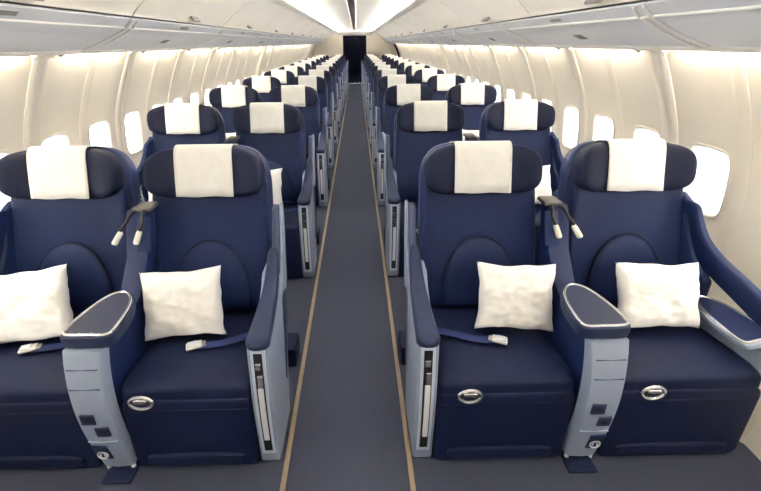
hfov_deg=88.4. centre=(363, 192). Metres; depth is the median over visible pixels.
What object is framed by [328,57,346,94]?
seat
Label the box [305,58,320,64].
seat
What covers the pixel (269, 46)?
trim
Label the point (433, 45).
trim
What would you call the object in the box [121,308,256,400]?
seat cushion
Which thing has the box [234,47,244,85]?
trim
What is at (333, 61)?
seat
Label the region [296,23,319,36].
bin
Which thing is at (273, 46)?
trim
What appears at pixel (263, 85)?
seat
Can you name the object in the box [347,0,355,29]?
trim
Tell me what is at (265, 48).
trim
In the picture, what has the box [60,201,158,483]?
console
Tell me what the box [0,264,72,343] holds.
pillow
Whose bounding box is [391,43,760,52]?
trim
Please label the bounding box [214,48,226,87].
trim
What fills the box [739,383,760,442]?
trim
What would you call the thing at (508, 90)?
window
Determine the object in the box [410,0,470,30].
bin
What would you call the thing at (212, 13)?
bin
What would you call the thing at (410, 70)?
seat
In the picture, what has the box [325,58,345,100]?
seat
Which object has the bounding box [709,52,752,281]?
trim
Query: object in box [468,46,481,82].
trim
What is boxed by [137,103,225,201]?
seat
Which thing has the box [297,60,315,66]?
seat
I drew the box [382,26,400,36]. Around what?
bin
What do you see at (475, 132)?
pillow
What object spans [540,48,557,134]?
trim
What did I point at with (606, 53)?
trim
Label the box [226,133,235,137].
pillow
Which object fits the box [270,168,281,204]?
pillow
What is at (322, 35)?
bin
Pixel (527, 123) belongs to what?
seat
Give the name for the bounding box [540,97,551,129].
window
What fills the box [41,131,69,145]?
window
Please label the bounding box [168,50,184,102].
trim
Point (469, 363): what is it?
seat cushion
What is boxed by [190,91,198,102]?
window
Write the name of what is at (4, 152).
window
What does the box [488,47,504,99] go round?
trim
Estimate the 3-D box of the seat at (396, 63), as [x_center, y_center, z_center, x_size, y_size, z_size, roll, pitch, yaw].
[1.106,-2.945,10.458,0.652,1.176,0.791,-1,21,-1]
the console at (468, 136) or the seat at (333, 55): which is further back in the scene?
the seat at (333, 55)
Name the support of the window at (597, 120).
in the wall at (701, 81)
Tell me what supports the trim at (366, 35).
attached to the wall at (332, 45)
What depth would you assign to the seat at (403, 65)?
9.22 m
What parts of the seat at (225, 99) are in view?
backrest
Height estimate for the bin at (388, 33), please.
0.360 m
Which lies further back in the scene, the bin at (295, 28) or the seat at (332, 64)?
the seat at (332, 64)
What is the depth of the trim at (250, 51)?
6.17 m
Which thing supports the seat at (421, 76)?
on the floor
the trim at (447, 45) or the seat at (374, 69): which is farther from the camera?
the seat at (374, 69)
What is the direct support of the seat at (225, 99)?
on the floor
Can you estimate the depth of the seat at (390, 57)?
12.96 m
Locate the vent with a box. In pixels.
[573,35,587,38]
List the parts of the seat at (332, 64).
panel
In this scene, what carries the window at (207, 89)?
in the wall at (65, 79)
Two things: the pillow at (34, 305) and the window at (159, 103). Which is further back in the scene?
the window at (159, 103)
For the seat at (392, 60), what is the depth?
11.71 m
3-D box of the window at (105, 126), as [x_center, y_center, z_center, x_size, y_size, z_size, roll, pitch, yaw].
[-1.897,-0.344,2.813,0.093,0.356,0.246,-1,21,-1]
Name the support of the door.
in the wall at (332, 45)
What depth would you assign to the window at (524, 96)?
4.03 m
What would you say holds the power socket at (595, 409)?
attached to the console at (590, 334)
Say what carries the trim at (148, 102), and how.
attached to the wall at (65, 79)
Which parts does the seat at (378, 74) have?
panel, backrest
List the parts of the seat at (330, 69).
backrest, panel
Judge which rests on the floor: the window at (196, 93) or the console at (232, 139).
the console at (232, 139)
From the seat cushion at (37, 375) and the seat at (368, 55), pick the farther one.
the seat at (368, 55)
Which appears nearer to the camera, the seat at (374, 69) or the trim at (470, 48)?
the trim at (470, 48)
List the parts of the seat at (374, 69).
panel, backrest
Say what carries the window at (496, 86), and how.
in the wall at (701, 81)
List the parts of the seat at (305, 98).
backrest, panel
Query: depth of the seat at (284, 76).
6.71 m
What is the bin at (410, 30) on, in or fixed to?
attached to the ceiling
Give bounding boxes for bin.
[0,0,142,15]
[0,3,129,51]
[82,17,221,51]
[122,0,252,26]
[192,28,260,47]
[219,0,288,31]
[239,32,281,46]
[258,10,303,33]
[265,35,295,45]
[281,18,313,35]
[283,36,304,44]
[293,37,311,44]
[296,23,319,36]
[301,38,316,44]
[306,26,323,37]
[312,28,327,37]
[316,30,330,38]
[377,30,389,37]
[379,28,393,37]
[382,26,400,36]
[386,23,407,35]
[391,18,421,34]
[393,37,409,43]
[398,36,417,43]
[399,11,435,32]
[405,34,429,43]
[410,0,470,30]
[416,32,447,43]
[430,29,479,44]
[433,0,538,25]
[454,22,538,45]
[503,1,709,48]
[519,0,652,16]
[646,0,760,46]
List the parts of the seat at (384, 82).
panel, backrest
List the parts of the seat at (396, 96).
panel, backrest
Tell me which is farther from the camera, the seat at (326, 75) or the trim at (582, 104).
the seat at (326, 75)
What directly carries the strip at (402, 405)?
on the floor
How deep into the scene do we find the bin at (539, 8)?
2.05 m
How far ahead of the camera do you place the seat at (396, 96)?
4.24 m
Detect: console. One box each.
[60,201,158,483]
[223,136,239,143]
[463,133,478,140]
[537,196,630,473]
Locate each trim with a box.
[0,44,317,56]
[23,55,50,150]
[79,53,98,145]
[115,52,141,195]
[146,51,161,137]
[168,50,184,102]
[187,49,200,102]
[201,49,215,104]
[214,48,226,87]
[224,48,236,85]
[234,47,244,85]
[241,48,252,85]
[249,47,258,76]
[256,47,266,75]
[261,46,269,75]
[266,46,273,71]
[269,0,336,32]
[274,46,281,69]
[336,32,372,34]
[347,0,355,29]
[366,35,367,54]
[371,0,427,31]
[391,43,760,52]
[433,45,441,69]
[438,45,449,73]
[442,45,451,73]
[447,45,457,74]
[453,46,465,82]
[461,46,472,82]
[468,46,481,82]
[478,46,490,84]
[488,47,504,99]
[503,47,517,99]
[518,47,536,99]
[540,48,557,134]
[564,48,587,144]
[602,49,622,138]
[648,50,677,144]
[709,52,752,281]
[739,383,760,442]
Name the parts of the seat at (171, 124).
window arm, backrest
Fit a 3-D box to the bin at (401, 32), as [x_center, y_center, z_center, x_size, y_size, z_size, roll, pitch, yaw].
[0.909,-3.742,9.042,0.734,0.360,1.566,-1,21,-1]
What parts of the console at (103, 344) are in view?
armrest, panel, floor plate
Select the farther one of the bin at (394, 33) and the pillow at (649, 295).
the bin at (394, 33)
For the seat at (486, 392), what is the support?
on the floor
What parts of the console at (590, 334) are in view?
floor plate, panel, armrest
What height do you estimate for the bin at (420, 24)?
0.360 m
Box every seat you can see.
[0,146,141,469]
[121,144,299,465]
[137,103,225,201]
[209,85,261,132]
[232,102,319,278]
[242,76,281,101]
[264,70,294,84]
[269,85,329,206]
[278,66,303,76]
[289,63,310,70]
[289,75,334,167]
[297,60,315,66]
[301,69,338,143]
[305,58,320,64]
[310,65,341,127]
[317,62,342,116]
[321,60,344,107]
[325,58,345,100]
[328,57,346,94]
[331,56,347,89]
[333,55,347,77]
[362,55,377,89]
[362,56,379,94]
[363,58,382,86]
[364,60,385,106]
[365,62,390,115]
[366,65,396,127]
[368,69,403,143]
[371,75,415,166]
[376,84,432,204]
[383,101,464,276]
[386,56,400,62]
[389,58,404,65]
[393,59,412,69]
[398,62,419,71]
[398,141,574,459]
[404,64,429,76]
[413,68,444,85]
[426,74,464,100]
[445,83,496,129]
[479,100,563,265]
[558,139,760,455]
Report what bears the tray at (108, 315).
on the console at (103, 344)
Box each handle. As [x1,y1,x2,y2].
[131,399,150,406]
[460,392,479,400]
[644,389,662,396]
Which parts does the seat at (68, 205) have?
window arm, buckle lever, backrest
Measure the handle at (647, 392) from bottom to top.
0.058 m
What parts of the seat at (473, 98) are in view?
backrest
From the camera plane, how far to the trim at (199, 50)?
4.15 m
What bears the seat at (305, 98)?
on the floor
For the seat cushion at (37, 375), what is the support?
on the seat at (68, 205)
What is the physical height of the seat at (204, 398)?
1.176 m
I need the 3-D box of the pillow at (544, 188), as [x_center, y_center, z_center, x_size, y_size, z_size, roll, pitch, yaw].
[1.225,-0.051,2.899,0.356,0.298,0.169,-2,21,-5]
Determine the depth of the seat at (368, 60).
11.70 m
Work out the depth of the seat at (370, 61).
10.46 m
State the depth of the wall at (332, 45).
16.05 m
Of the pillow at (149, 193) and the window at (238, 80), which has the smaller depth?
the pillow at (149, 193)
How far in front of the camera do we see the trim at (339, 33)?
15.83 m
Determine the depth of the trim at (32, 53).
2.39 m
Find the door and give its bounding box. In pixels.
[343,35,365,82]
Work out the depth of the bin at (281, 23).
5.62 m
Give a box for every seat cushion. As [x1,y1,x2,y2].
[0,312,81,402]
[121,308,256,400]
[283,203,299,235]
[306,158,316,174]
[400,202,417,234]
[430,304,574,394]
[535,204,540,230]
[611,303,760,390]
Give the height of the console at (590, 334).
0.940 m
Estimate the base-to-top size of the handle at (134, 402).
0.058 m
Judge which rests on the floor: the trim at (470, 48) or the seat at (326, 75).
the seat at (326, 75)
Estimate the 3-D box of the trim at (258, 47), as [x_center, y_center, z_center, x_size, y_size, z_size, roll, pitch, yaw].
[-1.841,-1.731,6.772,0.254,1.600,0.072,-1,21,-1]
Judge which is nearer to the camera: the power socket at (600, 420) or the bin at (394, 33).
the power socket at (600, 420)
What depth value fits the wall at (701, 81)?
2.01 m
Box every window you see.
[0,149,10,200]
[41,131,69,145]
[89,119,112,147]
[125,109,143,154]
[152,102,163,108]
[173,96,182,102]
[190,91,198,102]
[205,87,211,106]
[236,78,240,85]
[466,75,470,82]
[494,83,500,102]
[506,87,514,99]
[522,92,530,99]
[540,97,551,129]
[561,104,578,149]
[592,113,613,140]
[633,125,660,138]
[683,142,730,219]
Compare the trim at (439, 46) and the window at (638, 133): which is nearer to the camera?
the window at (638, 133)
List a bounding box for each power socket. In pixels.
[79,415,95,425]
[94,427,111,436]
[590,404,606,414]
[596,416,611,425]
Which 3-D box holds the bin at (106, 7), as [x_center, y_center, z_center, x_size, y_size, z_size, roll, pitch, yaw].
[-1.217,-0.780,1.376,0.734,0.360,1.566,-1,21,-1]
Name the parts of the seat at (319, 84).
backrest, panel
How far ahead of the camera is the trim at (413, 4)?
5.50 m
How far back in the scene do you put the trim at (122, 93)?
2.96 m
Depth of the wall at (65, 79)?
2.67 m
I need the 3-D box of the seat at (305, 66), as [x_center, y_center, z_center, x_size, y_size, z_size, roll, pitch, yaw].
[-1.519,-2.431,9.179,0.654,1.176,0.791,-1,21,-1]
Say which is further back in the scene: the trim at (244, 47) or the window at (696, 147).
the trim at (244, 47)
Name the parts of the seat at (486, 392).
panel, release handle, backrest, buckle lever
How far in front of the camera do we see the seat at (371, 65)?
9.20 m
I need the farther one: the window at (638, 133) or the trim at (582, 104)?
the trim at (582, 104)
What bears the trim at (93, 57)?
attached to the wall at (65, 79)
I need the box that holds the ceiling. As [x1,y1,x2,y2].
[286,0,412,29]
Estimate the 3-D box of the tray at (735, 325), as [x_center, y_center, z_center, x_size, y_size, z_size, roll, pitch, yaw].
[1.490,0.504,1.602,0.117,0.043,0.290,-1,21,-1]
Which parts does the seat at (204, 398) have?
release handle, buckle lever, backrest, panel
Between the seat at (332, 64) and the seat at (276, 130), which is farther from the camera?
the seat at (332, 64)
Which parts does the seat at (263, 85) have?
backrest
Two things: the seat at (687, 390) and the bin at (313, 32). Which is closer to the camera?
the seat at (687, 390)
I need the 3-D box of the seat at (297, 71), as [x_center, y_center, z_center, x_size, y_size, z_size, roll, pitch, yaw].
[-1.496,-1.953,7.935,0.654,1.176,0.791,-1,21,-1]
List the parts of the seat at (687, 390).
backrest, release handle, window arm, armrest, panel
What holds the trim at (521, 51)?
attached to the wall at (701, 81)
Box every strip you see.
[279,87,348,490]
[361,84,415,490]
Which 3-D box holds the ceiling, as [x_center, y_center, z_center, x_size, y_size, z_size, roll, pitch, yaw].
[-0.192,-3.059,7.259,3.320,0.505,18.550,-1,21,-1]
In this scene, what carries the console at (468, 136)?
on the floor
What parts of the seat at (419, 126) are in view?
panel, backrest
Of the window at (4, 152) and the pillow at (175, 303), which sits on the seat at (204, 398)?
the pillow at (175, 303)
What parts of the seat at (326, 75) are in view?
backrest, panel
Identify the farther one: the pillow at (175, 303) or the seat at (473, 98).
the seat at (473, 98)
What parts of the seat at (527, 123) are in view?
backrest, window arm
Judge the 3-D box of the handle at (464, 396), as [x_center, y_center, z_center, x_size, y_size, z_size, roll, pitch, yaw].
[0.400,0.760,1.466,0.086,0.058,0.006,-1,21,-1]
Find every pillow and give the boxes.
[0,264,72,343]
[139,265,226,340]
[148,191,151,201]
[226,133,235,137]
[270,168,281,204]
[462,129,478,140]
[474,261,555,331]
[535,165,551,203]
[615,262,699,327]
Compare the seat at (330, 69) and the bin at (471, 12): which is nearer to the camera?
the bin at (471, 12)
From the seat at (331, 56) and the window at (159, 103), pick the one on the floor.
the seat at (331, 56)
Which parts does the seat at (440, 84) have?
backrest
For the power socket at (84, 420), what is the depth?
1.40 m
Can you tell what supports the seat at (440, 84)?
on the floor
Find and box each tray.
[66,293,128,333]
[566,285,625,323]
[699,297,760,340]
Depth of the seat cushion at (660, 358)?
1.51 m
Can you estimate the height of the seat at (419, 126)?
1.176 m
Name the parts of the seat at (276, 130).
backrest, panel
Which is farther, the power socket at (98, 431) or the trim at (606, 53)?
the trim at (606, 53)
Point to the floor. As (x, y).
(349, 434)
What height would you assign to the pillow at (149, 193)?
0.296 m
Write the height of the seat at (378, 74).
1.176 m
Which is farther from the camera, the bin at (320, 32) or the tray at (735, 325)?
the bin at (320, 32)
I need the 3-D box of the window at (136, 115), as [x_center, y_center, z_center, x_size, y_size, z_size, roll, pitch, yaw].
[-1.905,-0.501,3.220,0.093,0.356,0.246,-1,21,-1]
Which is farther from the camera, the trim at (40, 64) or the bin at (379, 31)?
the bin at (379, 31)
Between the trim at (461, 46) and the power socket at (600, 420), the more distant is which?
the trim at (461, 46)
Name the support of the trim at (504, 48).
attached to the wall at (701, 81)
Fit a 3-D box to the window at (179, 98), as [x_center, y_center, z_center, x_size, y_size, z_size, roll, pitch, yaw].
[-1.920,-0.814,4.036,0.093,0.356,0.246,-1,21,-1]
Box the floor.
[0,84,760,490]
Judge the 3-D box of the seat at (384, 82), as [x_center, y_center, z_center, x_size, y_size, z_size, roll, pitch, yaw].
[0.434,-1.024,5.471,0.635,1.176,0.791,-1,21,-1]
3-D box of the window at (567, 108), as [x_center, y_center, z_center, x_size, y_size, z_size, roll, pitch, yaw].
[1.694,-0.533,3.169,0.098,0.356,0.246,-1,21,-1]
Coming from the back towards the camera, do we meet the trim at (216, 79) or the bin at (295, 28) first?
the bin at (295, 28)
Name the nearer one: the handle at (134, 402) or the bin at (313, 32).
the handle at (134, 402)
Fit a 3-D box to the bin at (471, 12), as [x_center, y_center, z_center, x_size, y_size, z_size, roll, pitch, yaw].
[1.016,-1.492,3.179,0.734,0.360,1.566,-1,21,-1]
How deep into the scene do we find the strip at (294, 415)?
2.09 m
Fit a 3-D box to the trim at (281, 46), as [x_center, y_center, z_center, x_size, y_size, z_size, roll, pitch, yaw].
[-1.876,-2.513,8.810,0.259,1.600,0.116,-1,21,-1]
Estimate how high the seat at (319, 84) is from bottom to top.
1.176 m
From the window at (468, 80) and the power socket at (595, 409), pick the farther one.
the window at (468, 80)
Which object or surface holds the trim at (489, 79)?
attached to the wall at (701, 81)
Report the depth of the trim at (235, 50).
5.35 m
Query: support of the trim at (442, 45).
attached to the wall at (701, 81)
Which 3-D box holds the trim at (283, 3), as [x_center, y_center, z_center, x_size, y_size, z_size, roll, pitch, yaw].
[-0.936,-3.184,7.165,0.123,0.036,18.490,-1,21,-1]
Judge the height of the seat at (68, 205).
1.176 m
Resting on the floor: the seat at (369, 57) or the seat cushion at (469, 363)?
the seat at (369, 57)
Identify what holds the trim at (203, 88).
attached to the wall at (65, 79)
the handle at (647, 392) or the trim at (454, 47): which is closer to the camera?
the handle at (647, 392)
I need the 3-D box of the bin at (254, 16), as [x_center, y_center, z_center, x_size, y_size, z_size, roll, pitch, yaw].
[-1.270,-1.905,4.307,0.734,0.360,1.566,-1,21,-1]
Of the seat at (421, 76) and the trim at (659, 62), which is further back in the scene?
the seat at (421, 76)
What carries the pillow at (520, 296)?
on the seat at (486, 392)
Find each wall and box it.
[0,45,315,195]
[312,29,396,57]
[396,44,760,460]
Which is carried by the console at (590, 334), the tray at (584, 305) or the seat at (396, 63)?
the tray at (584, 305)

